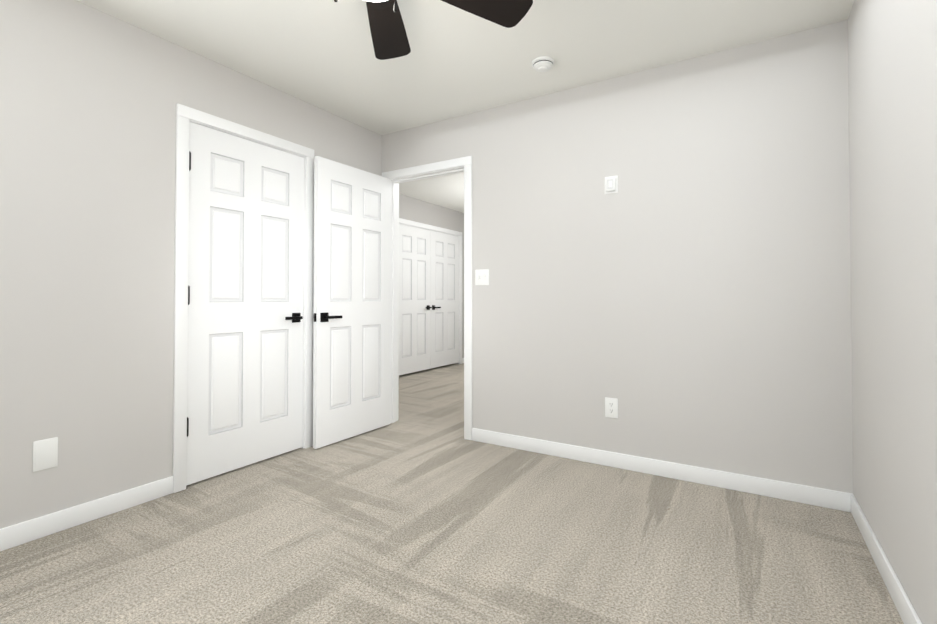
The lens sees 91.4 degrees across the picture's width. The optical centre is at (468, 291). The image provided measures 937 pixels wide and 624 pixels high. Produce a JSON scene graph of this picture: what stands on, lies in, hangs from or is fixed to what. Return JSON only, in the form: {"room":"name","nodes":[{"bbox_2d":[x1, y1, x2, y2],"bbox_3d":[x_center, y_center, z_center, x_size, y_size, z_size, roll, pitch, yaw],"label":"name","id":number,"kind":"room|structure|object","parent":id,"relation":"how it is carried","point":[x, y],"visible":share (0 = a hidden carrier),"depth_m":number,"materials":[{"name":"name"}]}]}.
{"room":"empty bedroom","nodes":[
{"label":"empty bedroom","id":0,"kind":"room"},
{"bbox_2d":[0,0,381,528],"bbox_3d":[-1.766,-0.137,2.329,0.120,2.440,3.715,-1,-1,32],"label":"wall","id":1,"kind":"structure","parent":0,"point":[91,97],"depth_m":2.18,"materials":[{"name":"beige paint"}]},
{"bbox_2d":[33,437,57,471],"bbox_3d":[-1.872,0.719,2.022,0.007,0.132,0.084,-1,-1,32],"label":"electrical outlet cover","id":2,"kind":"object","parent":1,"relation":"attached to","point":[45,453],"visible":1,"depth_m":2.02,"materials":[{"name":"white plastic"}]},
{"bbox_2d":[0,476,172,550],"bbox_3d":[-2.097,1.027,1.642,0.017,0.092,1.927,-1,-1,32],"label":"baseboard","id":3,"kind":"structure","parent":1,"relation":"attached to","point":[11,536],"depth_m":2.12,"materials":[{"name":"white paint"}]},
{"bbox_2d":[173,103,313,492],"bbox_3d":[-1.410,0.060,2.906,0.122,2.063,0.817,-1,-1,32],"label":"door frame","id":4,"kind":"structure","parent":1,"relation":"attached to","point":[304,249],"depth_m":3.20,"materials":[{"name":"white paint"}]},
{"bbox_2d":[186,121,303,485],"bbox_3d":[-1.378,0.064,2.883,0.147,2.030,0.792,-1,-1,32],"label":"closet door","id":5,"kind":"structure","parent":1,"relation":"in","point":[245,310],"depth_m":2.82,"materials":[{"name":"white paint"}]},
{"bbox_2d":[399,194,463,357],"bbox_3d":[-0.810,-0.079,6.343,0.120,2.440,3.885,-1,-1,32],"label":"wall","id":6,"kind":"structure","parent":0,"point":[416,210],"depth_m":6.77,"materials":[{"name":"grey paint"}]},
{"bbox_2d":[399,218,461,363],"bbox_3d":[-0.592,0.088,6.679,0.136,2.115,1.666,-1,-1,32],"label":"door frame","id":7,"kind":"structure","parent":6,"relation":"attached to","point":[436,231],"depth_m":7.29,"materials":[{"name":"white paint"}]},
{"bbox_2d":[399,224,431,374],"bbox_3d":[-0.766,0.105,6.338,0.147,2.012,0.758,-1,-1,32],"label":"hall door","id":8,"kind":"structure","parent":7,"relation":"attached to","point":[415,307],"depth_m":6.33,"materials":[{"name":"white paint"}]},
{"bbox_2d":[430,231,458,368],"bbox_3d":[-0.367,0.114,6.987,0.147,2.012,0.758,-1,-1,32],"label":"hall door","id":9,"kind":"structure","parent":7,"relation":"attached to","point":[444,349],"depth_m":6.96,"materials":[{"name":"white paint"}]},
{"bbox_2d":[0,363,903,623],"bbox_3d":[-0.161,1.153,3.745,5.310,0.100,7.840,-1,-1,32],"label":"floor","id":10,"kind":"structure","parent":0,"point":[421,510],"depth_m":1.91,"materials":[{"name":"carpet"}]},
{"bbox_2d":[77,0,853,212],"bbox_3d":[-0.161,-1.386,3.781,5.310,0.100,7.840,-1,-1,32],"label":"ceiling","id":11,"kind":"structure","parent":0,"point":[455,62],"depth_m":2.49,"materials":[{"name":"paint"}]},
{"bbox_2d":[334,0,532,59],"bbox_3d":[-0.359,-1.156,1.585,1.291,0.424,1.271,-1,-1,32],"label":"fan","id":12,"kind":"object","parent":11,"relation":"hanging from","point":[388,34],"visible":1,"depth_m":1.93,"materials":[{"name":"black wood"}]},
{"bbox_2d":[532,56,553,71],"bbox_3d":[0.439,-1.328,2.688,0.132,0.048,0.132,-1,-1,32],"label":"smoke detector","id":13,"kind":"object","parent":11,"relation":"attached to","point":[543,64],"visible":1,"depth_m":2.65,"materials":[{"name":"white plastic"}]},
{"bbox_2d":[382,20,852,492],"bbox_3d":[0.057,-0.121,3.459,4.620,2.440,0.120,-1,-1,32],"label":"wall","id":14,"kind":"structure","parent":0,"point":[683,295],"depth_m":2.67,"materials":[{"name":"beige paint"}]},
{"bbox_2d":[382,156,471,439],"bbox_3d":[-0.318,0.045,3.687,0.890,2.115,0.152,-1,-1,32],"label":"door frame","id":15,"kind":"structure","parent":14,"relation":"attached to","point":[466,162],"depth_m":3.61,"materials":[{"name":"white paint"}]},
{"bbox_2d":[313,156,390,448],"bbox_3d":[-0.862,0.073,3.489,0.147,2.030,0.762,-1,-1,33],"label":"entry door","id":16,"kind":"structure","parent":15,"relation":"attached to","point":[352,300],"depth_m":3.42,"materials":[{"name":"white paint"}]},
{"bbox_2d":[475,269,488,284],"bbox_3d":[0.096,-0.107,3.353,0.116,0.116,0.020,-1,-1,32],"label":"switch plate","id":17,"kind":"object","parent":14,"relation":"attached to","point":[481,276],"visible":1,"depth_m":3.35,"materials":[{"name":"white plastic"}]},
{"bbox_2d":[605,397,617,418],"bbox_3d":[0.894,0.726,2.857,0.080,0.124,0.008,-1,-1,32],"label":"outlet","id":18,"kind":"object","parent":14,"relation":"attached to","point":[611,407],"visible":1,"depth_m":2.85,"materials":[{"name":"white plastic"}]},
{"bbox_2d":[605,175,617,193],"bbox_3d":[0.893,-0.674,2.868,0.080,0.108,0.024,-1,-1,32],"label":"sensor","id":19,"kind":"object","parent":14,"relation":"attached to","point":[611,184],"visible":1,"depth_m":2.86,"materials":[{"name":"white plastic"}]},
{"bbox_2d":[472,428,843,510],"bbox_3d":[0.943,1.044,2.816,2.155,0.092,0.017,-1,-1,32],"label":"baseboard","id":20,"kind":"structure","parent":14,"relation":"attached to","point":[810,495],"depth_m":2.65,"materials":[{"name":"white paint"}]},
{"bbox_2d":[848,0,936,623],"bbox_3d":[0.968,-0.161,0.647,0.120,2.440,3.715,-1,-1,32],"label":"wall","id":21,"kind":"structure","parent":0,"point":[892,67],"depth_m":1.56,"materials":[{"name":"beige paint"}]},
{"bbox_2d":[844,492,921,623],"bbox_3d":[0.941,1.014,0.717,0.017,0.092,3.595,-1,-1,32],"label":"baseboard","id":22,"kind":"structure","parent":21,"relation":"attached to","point":[904,607],"depth_m":1.70,"materials":[{"name":"white paint"}]}
]}

